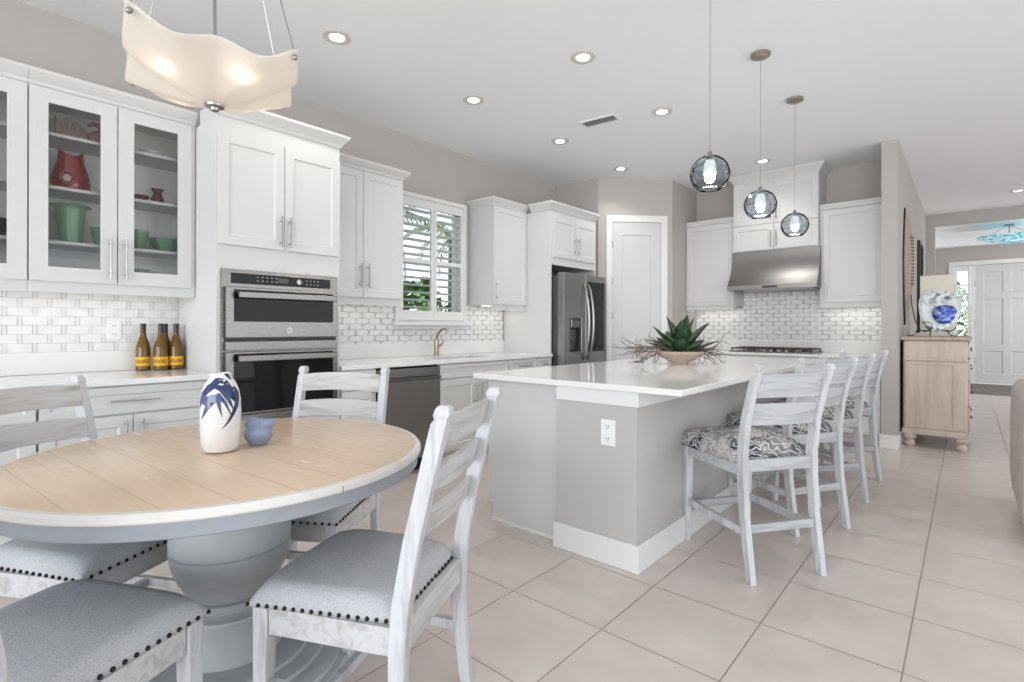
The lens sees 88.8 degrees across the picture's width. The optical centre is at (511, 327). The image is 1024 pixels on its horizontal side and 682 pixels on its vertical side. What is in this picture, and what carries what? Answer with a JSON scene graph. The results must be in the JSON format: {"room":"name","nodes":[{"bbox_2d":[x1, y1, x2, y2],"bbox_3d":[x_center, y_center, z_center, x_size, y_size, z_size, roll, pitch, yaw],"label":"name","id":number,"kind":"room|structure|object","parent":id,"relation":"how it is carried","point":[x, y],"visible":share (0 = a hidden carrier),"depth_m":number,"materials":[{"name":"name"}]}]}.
{"room":"eat-in kitchen","nodes":[
{"label":"eat-in kitchen","id":0,"kind":"room"},
{"bbox_2d":[0,0,556,376],"bbox_3d":[-2.405,-0.347,3.662,0.160,3.085,8.960,0,0,41],"label":"wall","id":1,"kind":"structure","parent":0,"point":[30,35],"depth_m":4.49,"materials":[{"name":"grey paint"}]},
{"bbox_2d":[0,57,28,290],"bbox_3d":[-2.979,-0.795,2.574,0.394,1.193,0.845,0,0,41],"label":"upper cabinet","id":2,"kind":"object","parent":1,"relation":"attached to","point":[13,74],"visible":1,"depth_m":2.76,"materials":[{"name":"white paint"}]},
{"bbox_2d":[0,350,152,375],"bbox_3d":[-2.841,0.209,3.027,0.020,0.130,1.592,0,0,41],"label":"trim","id":3,"kind":"structure","parent":1,"relation":"attached to","point":[11,364],"depth_m":3.17,"materials":[{"name":"white stone"}]},
{"bbox_2d":[0,290,177,352],"bbox_3d":[-2.845,-0.054,3.032,0.006,0.396,1.592,0,0,41],"label":"tile backsplash","id":4,"kind":"structure","parent":1,"relation":"attached to","point":[30,322],"depth_m":3.22,"materials":[{"name":"tile"}]},
{"bbox_2d":[27,65,197,297],"bbox_3d":[-2.436,-0.794,3.197,0.394,1.193,0.804,0,0,41],"label":"upper cabinet","id":5,"kind":"object","parent":1,"relation":"attached to","point":[116,168],"visible":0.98,"depth_m":3.12,"materials":[{"name":"white paint"}]},
{"bbox_2d":[48,202,91,242],"bbox_3d":[-2.590,-0.603,3.070,0.200,0.224,0.195,0,0,41],"label":"vase","id":6,"kind":"object","parent":5,"relation":"on","point":[70,217],"visible":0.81,"depth_m":3.02,"materials":[{"name":"green ceramic"}]},
{"bbox_2d":[50,149,90,190],"bbox_3d":[-2.585,-0.917,3.066,0.126,0.241,0.186,0,0,41],"label":"jug","id":7,"kind":"object","parent":5,"relation":"on","point":[69,171],"visible":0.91,"depth_m":3.03,"materials":[{"name":"red ceramic"}]},
{"bbox_2d":[55,118,87,139],"bbox_3d":[-2.616,-1.163,3.078,0.048,0.142,0.213,0,0,41],"label":"plate","id":8,"kind":"object","parent":5,"relation":"on","point":[64,126],"visible":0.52,"depth_m":3.09,"materials":[{"name":"pink ceramic"}]},
{"bbox_2d":[87,122,99,141],"bbox_3d":[-2.477,-1.162,3.159,0.081,0.142,0.147,0,0,41],"label":"bird figurine","id":9,"kind":"object","parent":5,"relation":"on","point":[95,135],"visible":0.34,"depth_m":3.11,"materials":[{"name":"pink ceramic"}]},
{"bbox_2d":[90,226,99,244],"bbox_3d":[-2.474,-0.546,3.141,0.100,0.110,0.100,0,0,41],"label":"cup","id":10,"kind":"object","parent":5,"relation":"on","point":[95,230],"visible":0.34,"depth_m":3.10,"materials":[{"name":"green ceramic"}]},
{"bbox_2d":[48,240,176,258],"bbox_3d":[-2.468,-0.481,3.224,0.270,0.018,0.766,0,0,41],"label":"shelf","id":11,"kind":"object","parent":5,"relation":"attached to","point":[55,246],"depth_m":3.19,"materials":[{"name":"grey paint"}]},
{"bbox_2d":[48,185,176,214],"bbox_3d":[-2.468,-0.786,3.224,0.270,0.018,0.766,0,0,41],"label":"shelf","id":12,"kind":"object","parent":5,"relation":"attached to","point":[55,193],"depth_m":3.21,"materials":[{"name":"grey paint"}]},
{"bbox_2d":[49,132,176,171],"bbox_3d":[-2.467,-1.081,3.224,0.270,0.018,0.766,0,0,41],"label":"shelf","id":13,"kind":"object","parent":5,"relation":"attached to","point":[74,146],"depth_m":3.21,"materials":[{"name":"grey paint"}]},
{"bbox_2d":[134,229,148,248],"bbox_3d":[-2.371,-0.556,3.321,0.112,0.130,0.112,0,0,41],"label":"cup","id":14,"kind":"object","parent":5,"relation":"on","point":[140,235],"visible":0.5,"depth_m":3.29,"materials":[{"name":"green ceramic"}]},
{"bbox_2d":[150,188,163,202],"bbox_3d":[-2.303,-0.848,3.398,0.076,0.104,0.076,0,0,41],"label":"vase","id":15,"kind":"object","parent":5,"relation":"on","point":[157,196],"visible":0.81,"depth_m":3.37,"materials":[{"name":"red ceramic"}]},
{"bbox_2d":[148,238,176,251],"bbox_3d":[-2.271,-0.533,3.436,0.190,0.085,0.190,0,0,-26],"label":"bowl","id":16,"kind":"object","parent":5,"relation":"on","point":[163,244],"visible":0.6,"depth_m":3.37,"materials":[{"name":"green ceramic"}]},
{"bbox_2d":[106,321,121,339],"bbox_3d":[-2.554,0.015,3.356,0.006,0.120,0.080,0,0,41],"label":"wall outlet","id":17,"kind":"object","parent":1,"relation":"attached to","point":[113,328],"visible":1,"depth_m":3.35,"materials":[{"name":"white plastic"}]},
{"bbox_2d":[339,153,410,305],"bbox_3d":[-1.334,-0.791,4.462,0.392,1.193,0.873,0,0,41],"label":"upper cabinet","id":18,"kind":"object","parent":1,"relation":"attached to","point":[371,193],"visible":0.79,"depth_m":4.39,"materials":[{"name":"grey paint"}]},
{"bbox_2d":[339,304,502,344],"bbox_3d":[-0.940,-0.050,5.218,0.006,0.396,2.537,0,0,41],"label":"backsplash","id":19,"kind":"structure","parent":1,"relation":"attached to","point":[358,324],"depth_m":4.99,"materials":[{"name":"tile"}]},
{"bbox_2d":[339,341,504,359],"bbox_3d":[-0.931,0.213,5.219,0.020,0.130,2.550,0,0,41],"label":"trim","id":20,"kind":"structure","parent":1,"relation":"attached to","point":[354,351],"depth_m":5.15,"materials":[{"name":"white stone"}]},
{"bbox_2d":[391,190,472,328],"bbox_3d":[-0.849,-0.662,5.390,0.235,1.340,1.030,0,0,41],"label":"window","id":21,"kind":"structure","parent":1,"relation":"in","point":[432,319],"depth_m":5.36,"materials":[{"name":"white paint"}]},
{"bbox_2d":[401,195,433,320],"bbox_3d":[-0.945,-0.682,5.200,0.028,1.210,0.418,0,0,41],"label":"shutter","id":22,"kind":"object","parent":21,"relation":"attached to","point":[418,201],"depth_m":5.22,"materials":[{"name":"white paint"}]},
{"bbox_2d":[434,202,463,320],"bbox_3d":[-0.669,-0.681,5.517,0.028,1.210,0.413,0,0,41],"label":"shutter","id":23,"kind":"object","parent":21,"relation":"attached to","point":[442,207],"depth_m":5.51,"materials":[{"name":"white paint"}]},
{"bbox_2d":[467,196,528,310],"bbox_3d":[-0.149,-0.789,5.823,0.392,1.193,0.608,0,0,41],"label":"upper cabinet","id":24,"kind":"object","parent":1,"relation":"attached to","point":[498,226],"visible":0.98,"depth_m":5.68,"materials":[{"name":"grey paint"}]},
{"bbox_2d":[0,382,1023,681],"bbox_3d":[4.316,1.269,4.461,9.350,0.120,19.000,0,0,41],"label":"floor","id":25,"kind":"structure","parent":0,"point":[925,583],"depth_m":2.38,"materials":[{"name":"tile"}]},
{"bbox_2d":[0,410,35,544],"bbox_3d":[-2.824,0.750,2.471,0.717,0.887,0.788,0,0,41],"label":"base cabinet","id":26,"kind":"object","parent":25,"relation":"on","point":[10,419],"visible":0.18,"depth_m":2.50,"materials":[{"name":"grey paint"}]},
{"bbox_2d":[0,375,185,598],"bbox_3d":[-1.560,0.696,1.889,0.610,1.002,0.491,0,0,11],"label":"dining chair","id":27,"kind":"object","parent":25,"relation":"on","point":[27,568],"visible":0.38,"depth_m":1.80,"materials":[{"name":"white wood"}]},
{"bbox_2d":[0,539,167,580],"bbox_3d":[-1.483,0.745,1.874,0.439,0.072,0.479,0,0,11],"label":"seat cushion","id":28,"kind":"object","parent":27,"relation":"on","point":[19,559],"depth_m":1.67,"materials":[{"name":"grey fabric"}]},
{"bbox_2d":[0,579,210,681],"bbox_3d":[-1.135,0.697,1.199,0.491,1.002,0.610,0,0,15],"label":"dining chair","id":29,"kind":"object","parent":25,"relation":"on","point":[80,630],"visible":1,"depth_m":1.27,"materials":[{"name":"fabric"}]},
{"bbox_2d":[36,380,206,451],"bbox_3d":[-2.298,0.751,3.074,0.717,0.887,0.805,0,0,41],"label":"base cabinet","id":30,"kind":"object","parent":25,"relation":"on","point":[119,409],"visible":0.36,"depth_m":2.86,"materials":[{"name":"grey paint"}]},
{"bbox_2d":[0,369,209,388],"bbox_3d":[-2.568,0.290,2.787,0.702,0.031,1.598,0,0,41],"label":"countertop","id":31,"kind":"structure","parent":30,"relation":"on","point":[126,377],"depth_m":2.91,"materials":[{"name":"white stone"}]},
{"bbox_2d":[135,323,150,370],"bbox_3d":[-2.391,0.122,3.389,0.083,0.304,0.084,0,0,-22],"label":"wine bottle","id":32,"kind":"object","parent":31,"relation":"on","point":[143,350],"visible":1,"depth_m":3.37,"materials":[{"name":"orange glass"}]},
{"bbox_2d":[153,324,168,369],"bbox_3d":[-2.294,0.123,3.417,0.083,0.304,0.084,0,0,-16],"label":"wine bottle","id":33,"kind":"object","parent":31,"relation":"on","point":[160,351],"visible":1,"depth_m":3.39,"materials":[{"name":"orange"}]},
{"bbox_2d":[169,324,182,369],"bbox_3d":[-2.237,0.123,3.483,0.083,0.304,0.084,0,0,-26],"label":"wine bottle","id":34,"kind":"object","parent":31,"relation":"on","point":[176,346],"visible":1,"depth_m":3.46,"materials":[{"name":"orange"}]},
{"bbox_2d":[0,418,420,681],"bbox_3d":[-0.990,0.813,1.849,1.312,0.770,1.312,0,0,-35],"label":"dining table","id":35,"kind":"object","parent":25,"relation":"on","point":[224,519],"visible":0.73,"depth_m":1.66,"materials":[{"name":"brown wood"}]},
{"bbox_2d":[199,372,240,453],"bbox_3d":[-1.010,0.290,1.813,0.128,0.272,0.128,0,0,41],"label":"ceramic vase","id":36,"kind":"object","parent":35,"relation":"on","point":[220,398],"visible":1,"depth_m":1.77,"materials":[{"name":"white"}]},
{"bbox_2d":[243,417,275,445],"bbox_3d":[-0.930,0.376,1.920,0.101,0.102,0.096,0,0,-40],"label":"ceramic bowl","id":37,"kind":"object","parent":35,"relation":"on","point":[257,431],"visible":1,"depth_m":1.89,"materials":[{"name":"blue ceramic"}]},
{"bbox_2d":[178,108,350,418],"bbox_3d":[-1.748,-0.098,3.722,0.741,2.587,0.885,0,0,41],"label":"oven tower","id":38,"kind":"object","parent":25,"relation":"on","point":[267,184],"visible":0.63,"depth_m":3.40,"materials":[{"name":"grey paint"}]},
{"bbox_2d":[220,268,337,419],"bbox_3d":[-1.718,0.116,3.660,0.700,0.968,0.779,0,0,41],"label":"wall oven","id":39,"kind":"object","parent":38,"relation":"in","point":[273,324],"visible":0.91,"depth_m":3.41,"materials":[{"name":"silver metal"}]},
{"bbox_2d":[285,366,389,563],"bbox_3d":[-0.892,0.697,2.387,0.491,1.002,0.610,0,0,7],"label":"dining chair","id":40,"kind":"object","parent":25,"relation":"on","point":[319,527],"visible":0.3,"depth_m":2.60,"materials":[{"name":"white wood"}]},
{"bbox_2d":[290,498,365,526],"bbox_3d":[-0.902,0.746,2.309,0.479,0.072,0.439,0,0,7],"label":"seat cushion","id":41,"kind":"object","parent":40,"relation":"on","point":[335,517],"depth_m":2.08,"materials":[{"name":"grey fabric"}]},
{"bbox_2d":[339,368,375,421],"bbox_3d":[-1.385,0.753,4.122,0.717,0.887,0.300,0,0,41],"label":"base cabinet","id":42,"kind":"object","parent":25,"relation":"on","point":[349,394],"visible":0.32,"depth_m":3.92,"materials":[{"name":"grey paint"}]},
{"bbox_2d":[245,386,500,681],"bbox_3d":[-0.391,0.698,1.622,0.610,1.002,0.491,0,0,15],"label":"dining chair","id":43,"kind":"object","parent":25,"relation":"on","point":[356,591],"visible":1,"depth_m":1.47,"materials":[{"name":"wood"}]},
{"bbox_2d":[248,529,451,623],"bbox_3d":[-0.467,0.747,1.643,0.439,0.072,0.479,0,0,15],"label":"seat cushion","id":44,"kind":"object","parent":43,"relation":"on","point":[349,577],"depth_m":1.50,"materials":[{"name":"grey fabric"}]},
{"bbox_2d":[375,364,440,469],"bbox_3d":[-1.057,0.755,4.463,0.645,0.882,0.626,0,0,41],"label":"dishwasher","id":45,"kind":"object","parent":25,"relation":"on","point":[413,397],"visible":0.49,"depth_m":4.29,"materials":[{"name":"grey metal"}]},
{"bbox_2d":[438,360,508,458],"bbox_3d":[-0.569,0.754,5.059,0.717,0.887,0.898,0,0,41],"label":"base cabinet","id":46,"kind":"object","parent":25,"relation":"on","point":[459,389],"visible":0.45,"depth_m":4.73,"materials":[{"name":"grey paint"}]},
{"bbox_2d":[339,352,552,370],"bbox_3d":[-0.657,0.294,4.979,0.702,0.031,2.550,0,0,41],"label":"countertop","id":47,"kind":"structure","parent":46,"relation":"on","point":[369,363],"depth_m":4.63,"materials":[{"name":"white stone"}]},
{"bbox_2d":[509,358,536,369],"bbox_3d":[-0.126,0.755,5.567,0.717,0.887,0.447,0,0,41],"label":"base cabinet","id":48,"kind":"object","parent":25,"relation":"on","point":[524,363],"visible":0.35,"depth_m":5.34,"materials":[{"name":"grey paint"}]},
{"bbox_2d":[504,200,599,362],"bbox_3d":[0.470,-0.093,6.267,0.741,2.588,0.977,0,0,41],"label":"refrigerator surround","id":49,"kind":"object","parent":25,"relation":"on","point":[561,237],"visible":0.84,"depth_m":5.90,"materials":[{"name":"grey paint"}]},
{"bbox_2d":[551,272,604,365],"bbox_3d":[0.579,0.281,6.208,0.877,1.780,0.855,0,0,41],"label":"refrigerator","id":50,"kind":"object","parent":25,"relation":"on","point":[578,300],"visible":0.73,"depth_m":5.88,"materials":[{"name":"grey"}]},
{"bbox_2d":[488,370,794,574],"bbox_3d":[1.220,0.758,4.087,1.118,0.888,3.132,0,0,41],"label":"kitchen island","id":51,"kind":"object","parent":25,"relation":"on","point":[595,473],"visible":0.59,"depth_m":2.83,"materials":[{"name":"grey paint"}]},
{"bbox_2d":[473,355,818,396],"bbox_3d":[1.313,0.298,4.013,1.338,0.031,3.202,0,0,41],"label":"island countertop","id":52,"kind":"structure","parent":51,"relation":"on","point":[662,377],"depth_m":3.22,"materials":[{"name":"white stone"}]},
{"bbox_2d":[608,333,671,362],"bbox_3d":[0.946,0.140,4.091,0.555,0.255,0.543,0,0,44],"label":"twigs","id":53,"kind":"object","parent":52,"relation":"on","point":[642,347],"visible":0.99,"depth_m":4.01,"materials":[{"name":"brown"}]},
{"bbox_2d":[653,350,706,364],"bbox_3d":[1.307,0.230,4.073,0.420,0.104,0.344,0,0,0],"label":"wooden bowl","id":54,"kind":"object","parent":52,"relation":"on","point":[677,358],"visible":0.81,"depth_m":3.97,"materials":[{"name":"brown wood"}]},
{"bbox_2d":[647,315,716,351],"bbox_3d":[1.315,0.067,4.056,0.523,0.343,0.483,0,0,23],"label":"succulent plant","id":55,"kind":"object","parent":54,"relation":"in","point":[680,338],"visible":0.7,"depth_m":3.98,"materials":[{"name":"green plant"}]},
{"bbox_2d":[688,333,730,364],"bbox_3d":[1.510,0.148,4.085,0.362,0.241,0.508,0,0,34],"label":"twigs","id":56,"kind":"object","parent":52,"relation":"on","point":[704,349],"visible":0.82,"depth_m":3.99,"materials":[{"name":"brown"}]},
{"bbox_2d":[682,364,834,585],"bbox_3d":[1.256,0.687,2.747,0.470,1.032,0.632,0,0,-14],"label":"bar stool","id":57,"kind":"object","parent":25,"relation":"on","point":[741,450],"visible":0.99,"depth_m":2.56,"materials":[{"name":"grey wood"}]},
{"bbox_2d":[682,425,805,462],"bbox_3d":[1.237,0.598,2.824,0.470,0.122,0.474,0,0,-14],"label":"seat cushion","id":58,"kind":"object","parent":57,"relation":"on","point":[720,443],"depth_m":2.67,"materials":[{"name":"fabric"}]},
{"bbox_2d":[726,357,858,536],"bbox_3d":[1.750,0.688,3.329,0.470,1.032,0.632,0,0,-19],"label":"bar stool","id":59,"kind":"object","parent":25,"relation":"on","point":[843,373],"visible":0.59,"depth_m":3.16,"materials":[{"name":"grey wood"}]},
{"bbox_2d":[726,411,831,434],"bbox_3d":[1.724,0.599,3.404,0.470,0.122,0.474,0,0,-19],"label":"seat cushion","id":60,"kind":"object","parent":59,"relation":"on","point":[734,418],"depth_m":3.22,"materials":[{"name":"fabric"}]},
{"bbox_2d":[761,353,875,506],"bbox_3d":[2.196,0.689,3.817,0.470,1.032,0.632,0,0,-14],"label":"bar stool","id":61,"kind":"object","parent":25,"relation":"on","point":[863,369],"visible":0.43,"depth_m":3.64,"materials":[{"name":"grey wood"}]},
{"bbox_2d":[765,400,852,419],"bbox_3d":[2.176,0.600,3.894,0.470,0.122,0.474,0,0,-14],"label":"seat cushion","id":62,"kind":"object","parent":61,"relation":"on","point":[828,412],"depth_m":3.70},
{"bbox_2d":[782,350,887,481],"bbox_3d":[2.649,0.690,4.330,0.470,1.032,0.632,0,0,-14],"label":"bar stool","id":63,"kind":"object","parent":25,"relation":"on","point":[869,410],"visible":0.31,"depth_m":4.15,"materials":[{"name":"grey wood"}]},
{"bbox_2d":[782,396,867,408],"bbox_3d":[2.630,0.601,4.407,0.470,0.122,0.474,0,0,-14],"label":"seat cushion","id":64,"kind":"object","parent":63,"relation":"on","point":[850,402],"depth_m":4.20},
{"bbox_2d":[826,358,880,444],"bbox_3d":[3.739,0.763,5.712,0.536,0.887,0.692,0,0,41],"label":"base cabinet","id":65,"kind":"object","parent":25,"relation":"on","point":[848,434],"visible":0.06,"depth_m":5.39,"materials":[{"name":"grey paint"}]},
{"bbox_2d":[900,335,972,451],"bbox_3d":[4.633,0.650,5.689,0.563,1.120,1.292,0,0,41],"label":"sideboard","id":66,"kind":"object","parent":25,"relation":"on","point":[936,369],"visible":1,"depth_m":5.22,"materials":[{"name":"brown wood"}]},
{"bbox_2d":[907,295,957,335],"bbox_3d":[4.313,-0.134,5.368,0.409,0.438,0.229,0,0,41],"label":"plate stand","id":67,"kind":"object","parent":66,"relation":"on","point":[948,331],"visible":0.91,"depth_m":5.42,"materials":[{"name":"grey metal"}]},
{"bbox_2d":[918,288,960,331],"bbox_3d":[4.358,-0.186,5.335,0.338,0.454,0.120,0,0,42],"label":"glass platter","id":68,"kind":"object","parent":67,"relation":"on","point":[939,309],"visible":1,"depth_m":5.34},
{"bbox_2d":[920,274,952,335],"bbox_3d":[4.761,-0.251,5.866,0.290,0.680,0.016,0,0,41],"label":"panel","id":69,"kind":"object","parent":66,"relation":"on","point":[945,282],"visible":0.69,"depth_m":5.87,"materials":[{"name":"beige"}]},
{"bbox_2d":[970,383,1010,395],"bbox_3d":[9.662,1.214,10.215,1.450,0.011,2.300,0,0,41],"label":"door mat","id":70,"kind":"object","parent":25,"relation":"on","point":[987,389],"visible":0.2,"depth_m":10.27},
{"bbox_2d":[1010,378,1023,526],"bbox_3d":[3.850,0.773,2.632,1.900,0.870,1.230,0,0,41],"label":"sofa","id":71,"kind":"object","parent":25,"relation":"on","point":[1017,389],"visible":1,"depth_m":3.16,"materials":[{"name":"grey fabric"}]},
{"bbox_3d":[2.520,0.761,6.775,0.536,0.887,0.692,0,0,41],"label":"base cabinet","id":72,"kind":"object","parent":25,"relation":"on","visible":0},
{"bbox_2d":[706,349,880,357],"bbox_3d":[3.140,0.302,6.255,2.160,0.031,0.678,0,0,41],"label":"countertop","id":73,"kind":"structure","parent":72,"relation":"on","point":[830,354],"depth_m":5.91,"materials":[{"name":"white stone"}]},
{"bbox_2d":[729,346,822,353],"bbox_3d":[3.152,0.260,6.259,0.910,0.052,0.520,0,0,41],"label":"cooktop","id":74,"kind":"object","parent":73,"relation":"in","point":[741,348],"visible":1,"depth_m":6.10,"materials":[{"name":"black metal"}]},
{"bbox_2d":[17,0,1023,239],"bbox_3d":[4.322,-1.951,4.461,9.350,0.150,19.000,0,0,41],"label":"ceiling","id":75,"kind":"structure","parent":0,"point":[944,79],"depth_m":3.94,"materials":[{"name":"white paint"}]},
{"bbox_2d":[122,0,298,112],"bbox_3d":[-1.054,-1.322,1.846,0.535,1.129,0.580,0,0,-31],"label":"glass chandelier","id":76,"kind":"object","parent":75,"relation":"hanging from","point":[213,72],"visible":1,"depth_m":1.72,"materials":[{"name":"white glass"}]},
{"bbox_2d":[323,30,350,44],"bbox_3d":[-1.135,-1.882,3.392,0.176,0.010,0.176,0,0,41],"label":"recessed light","id":77,"kind":"object","parent":75,"relation":"in","point":[336,37],"visible":1,"depth_m":3.39,"materials":[{"name":"grey"}]},
{"bbox_2d":[463,95,483,104],"bbox_3d":[-0.318,-1.880,4.320,0.176,0.010,0.176,0,0,41],"label":"recessed light","id":78,"kind":"object","parent":75,"relation":"in","point":[471,99],"visible":1,"depth_m":4.32,"materials":[{"name":"grey"}]},
{"bbox_2d":[570,51,595,63],"bbox_3d":[0.493,-1.879,3.636,0.176,0.010,0.176,0,0,41],"label":"recessed light","id":79,"kind":"object","parent":75,"relation":"in","point":[580,57],"visible":1,"depth_m":3.63,"materials":[{"name":"grey"}]},
{"bbox_2d":[579,113,620,127],"bbox_3d":[0.794,-1.877,4.743,0.350,0.012,0.150,0,0,35],"label":"ceiling vent","id":80,"kind":"object","parent":75,"relation":"in","point":[613,117],"visible":1,"depth_m":4.74,"materials":[{"name":"metal"}]},
{"bbox_2d":[652,107,671,115],"bbox_3d":[1.304,-1.877,4.547,0.176,0.010,0.176,0,0,41],"label":"recessed light","id":81,"kind":"object","parent":75,"relation":"in","point":[664,111],"visible":1,"depth_m":4.53,"materials":[{"name":"grey"}]},
{"bbox_2d":[690,151,729,191],"bbox_3d":[1.088,-1.321,2.874,0.210,1.121,0.210,0,0,41],"label":"pendant light","id":82,"kind":"object","parent":75,"relation":"hanging from","point":[709,171],"visible":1,"depth_m":2.85,"materials":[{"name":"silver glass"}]},
{"bbox_2d":[744,49,776,218],"bbox_3d":[1.705,-1.320,3.589,0.210,1.121,0.210,0,0,41],"label":"pendant light","id":83,"kind":"object","parent":75,"relation":"hanging from","point":[759,55],"visible":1,"depth_m":3.58,"materials":[{"name":"glass"}]},
{"bbox_2d":[780,96,808,236],"bbox_3d":[2.322,-1.319,4.294,0.210,1.121,0.210,0,0,41],"label":"pendant light","id":84,"kind":"object","parent":75,"relation":"hanging from","point":[794,222],"visible":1,"depth_m":4.27,"materials":[{"name":"glass"}]},
{"bbox_2d":[935,236,1023,248],"bbox_3d":[10.727,-1.785,9.756,5.050,0.155,0.200,0,0,41],"label":"beam","id":85,"kind":"structure","parent":75,"relation":"attached to","point":[970,241],"depth_m":10.88,"materials":[{"name":"white paint"}]},
{"bbox_2d":[977,224,1023,243],"bbox_3d":[8.966,-1.693,9.433,0.880,0.344,0.880,0,0,41],"label":"pendant","id":86,"kind":"object","parent":75,"relation":"hanging from","point":[1013,237],"visible":1,"depth_m":9.30,"materials":[{"name":"blue glass"}]},
{"bbox_2d":[557,178,696,360],"bbox_3d":[1.562,-0.339,7.215,1.474,3.085,1.610,0,0,41],"label":"wall","id":87,"kind":"structure","parent":0,"point":[603,197],"depth_m":6.63,"materials":[{"name":"grey paint"}]},
{"bbox_2d":[606,215,667,360],"bbox_3d":[1.575,-0.107,6.560,0.786,2.620,0.079,0,0,-4],"label":"door","id":88,"kind":"structure","parent":87,"relation":"in","point":[636,257],"depth_m":6.59,"materials":[{"name":"white paint"}]},
{"bbox_2d":[696,160,880,329],"bbox_3d":[3.414,-0.335,6.569,2.166,3.085,0.150,0,0,41],"label":"wall","id":89,"kind":"structure","parent":0,"point":[858,181],"depth_m":6.12,"materials":[{"name":"grey paint"}]},
{"bbox_2d":[686,217,742,310],"bbox_3d":[2.650,-0.812,6.869,0.612,1.165,0.392,0,0,41],"label":"upper cabinet","id":90,"kind":"object","parent":89,"relation":"attached to","point":[709,242],"visible":0.88,"depth_m":6.75,"materials":[{"name":"grey paint"}]},
{"bbox_2d":[728,160,831,252],"bbox_3d":[3.222,-1.404,6.341,1.064,0.942,0.440,0,0,41],"label":"upper cabinet","id":91,"kind":"object","parent":89,"relation":"attached to","point":[801,188],"visible":0.94,"depth_m":6.17,"materials":[{"name":"grey paint"}]},
{"bbox_2d":[727,246,820,292],"bbox_3d":[3.178,-0.692,6.292,0.962,0.479,0.564,0,0,41],"label":"range hood","id":92,"kind":"object","parent":91,"relation":"attached to","point":[789,269],"visible":0.97,"depth_m":6.14,"materials":[{"name":"grey metal"}]},
{"bbox_2d":[696,339,880,353],"bbox_3d":[3.358,0.222,6.504,2.158,0.130,0.020,0,0,41],"label":"countertop","id":93,"kind":"structure","parent":89,"relation":"attached to","point":[826,346],"depth_m":6.28,"materials":[{"name":"white stone"}]},
{"bbox_2d":[697,290,880,341],"bbox_3d":[3.363,-0.268,6.509,2.158,0.850,0.007,0,0,41],"label":"backsplash","id":94,"kind":"structure","parent":89,"relation":"attached to","point":[781,315],"depth_m":6.44,"materials":[{"name":"tile"}]},
{"bbox_2d":[820,197,880,307],"bbox_3d":[3.819,-0.809,5.851,0.604,1.165,0.392,0,0,41],"label":"upper cabinet","id":95,"kind":"object","parent":89,"relation":"attached to","point":[850,231],"visible":0.8,"depth_m":5.74,"materials":[{"name":"grey paint"}]},
{"bbox_2d":[881,139,925,435],"bbox_3d":[5.311,-0.331,6.999,0.130,3.085,4.670,0,0,41],"label":"wall","id":96,"kind":"structure","parent":0,"point":[898,190],"depth_m":5.26,"materials":[{"name":"grey paint"}]},
{"bbox_2d":[879,434,898,449],"bbox_3d":[3.768,1.139,5.233,0.160,0.137,0.015,0,0,41],"label":"baseboard","id":97,"kind":"structure","parent":96,"relation":"attached to","point":[885,441],"depth_m":5.22,"materials":[{"name":"white paint"}]},
{"bbox_2d":[903,208,913,324],"bbox_3d":[4.349,-0.676,5.727,0.088,1.280,0.373,0,0,41],"label":"carving","id":98,"kind":"object","parent":96,"relation":"attached to","point":[908,245],"visible":1,"depth_m":5.66,"materials":[{"name":"brown"}]},
{"bbox_2d":[917,240,923,331],"bbox_3d":[5.840,-0.573,7.479,0.034,1.270,0.750,0,0,41],"label":"mirror","id":99,"kind":"object","parent":96,"relation":"attached to","point":[920,248],"visible":0.56,"depth_m":7.20,"materials":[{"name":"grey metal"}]},
{"bbox_2d":[926,205,1023,275],"bbox_3d":[8.978,-0.324,6.999,5.660,3.085,0.150,0,0,41],"label":"wall","id":100,"kind":"structure","parent":0,"point":[1012,212],"depth_m":8.44,"materials":[{"name":"grey paint"}]},
{"bbox_2d":[935,242,1023,274],"bbox_3d":[11.439,-0.319,10.691,5.200,3.085,0.150,0,0,41],"label":"wall","id":101,"kind":"structure","parent":0,"point":[943,256],"depth_m":11.61,"materials":[{"name":"grey paint"}]},
{"bbox_2d":[949,258,1023,383],"bbox_3d":[10.555,-0.133,11.412,1.580,2.710,0.125,0,0,41],"label":"door","id":102,"kind":"structure","parent":101,"relation":"in","point":[997,289],"depth_m":11.39,"materials":[{"name":"white paint"}]},
{"bbox_2d":[954,266,969,335],"bbox_3d":[10.141,-0.086,11.782,0.270,2.615,0.070,0,0,41],"label":"window","id":103,"kind":"structure","parent":102,"relation":"attached to","point":[956,268],"depth_m":11.73,"materials":[{"name":"white paint"}]},
{"label":"outside","id":104,"kind":"structure","parent":0,"visible":0},
{"bbox_3d":[-7.027,1.410,18.059,25.680,0.150,42.000,0,0,41],"label":"ground","id":105,"kind":"structure","parent":104,"visible":0},
{"bbox_2d":[403,276,451,311],"bbox_3d":[-1.312,0.322,7.180,1.360,2.054,1.382,0,0,41],"label":"shrub","id":106,"kind":"object","parent":105,"relation":"on","point":[423,281],"visible":0.1,"depth_m":7.00,"materials":[{"name":"green plant"}]},
{"bbox_2d":[403,224,451,311],"bbox_3d":[-1.853,-0.890,15.483,2.932,4.479,2.668,0,0,-24],"label":"palm tree","id":107,"kind":"object","parent":105,"relation":"on","point":[416,228],"visible":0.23,"depth_m":15.31,"materials":[{"name":"green plant"}]},
{"bbox_2d":[403,205,451,281],"bbox_3d":[-2.063,-0.499,8.883,2.887,3.699,2.754,0,0,-4],"label":"palm tree","id":108,"kind":"object","parent":105,"relation":"on","point":[406,212],"visible":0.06,"depth_m":9.21,"materials":[{"name":"green plant"}]},
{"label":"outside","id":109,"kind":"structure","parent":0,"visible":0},
{"bbox_3d":[17.915,1.463,14.701,16.300,0.150,14.290,0,0,41],"label":"ground entry","id":110,"kind":"structure","parent":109,"visible":0},
{"bbox_2d":[957,281,967,335],"bbox_3d":[11.567,0.019,14.021,1.860,2.714,1.788,0,0,-29],"label":"shrub","id":111,"kind":"object","parent":110,"relation":"on","point":[962,294],"visible":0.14,"depth_m":13.71,"materials":[{"name":"green plant"}]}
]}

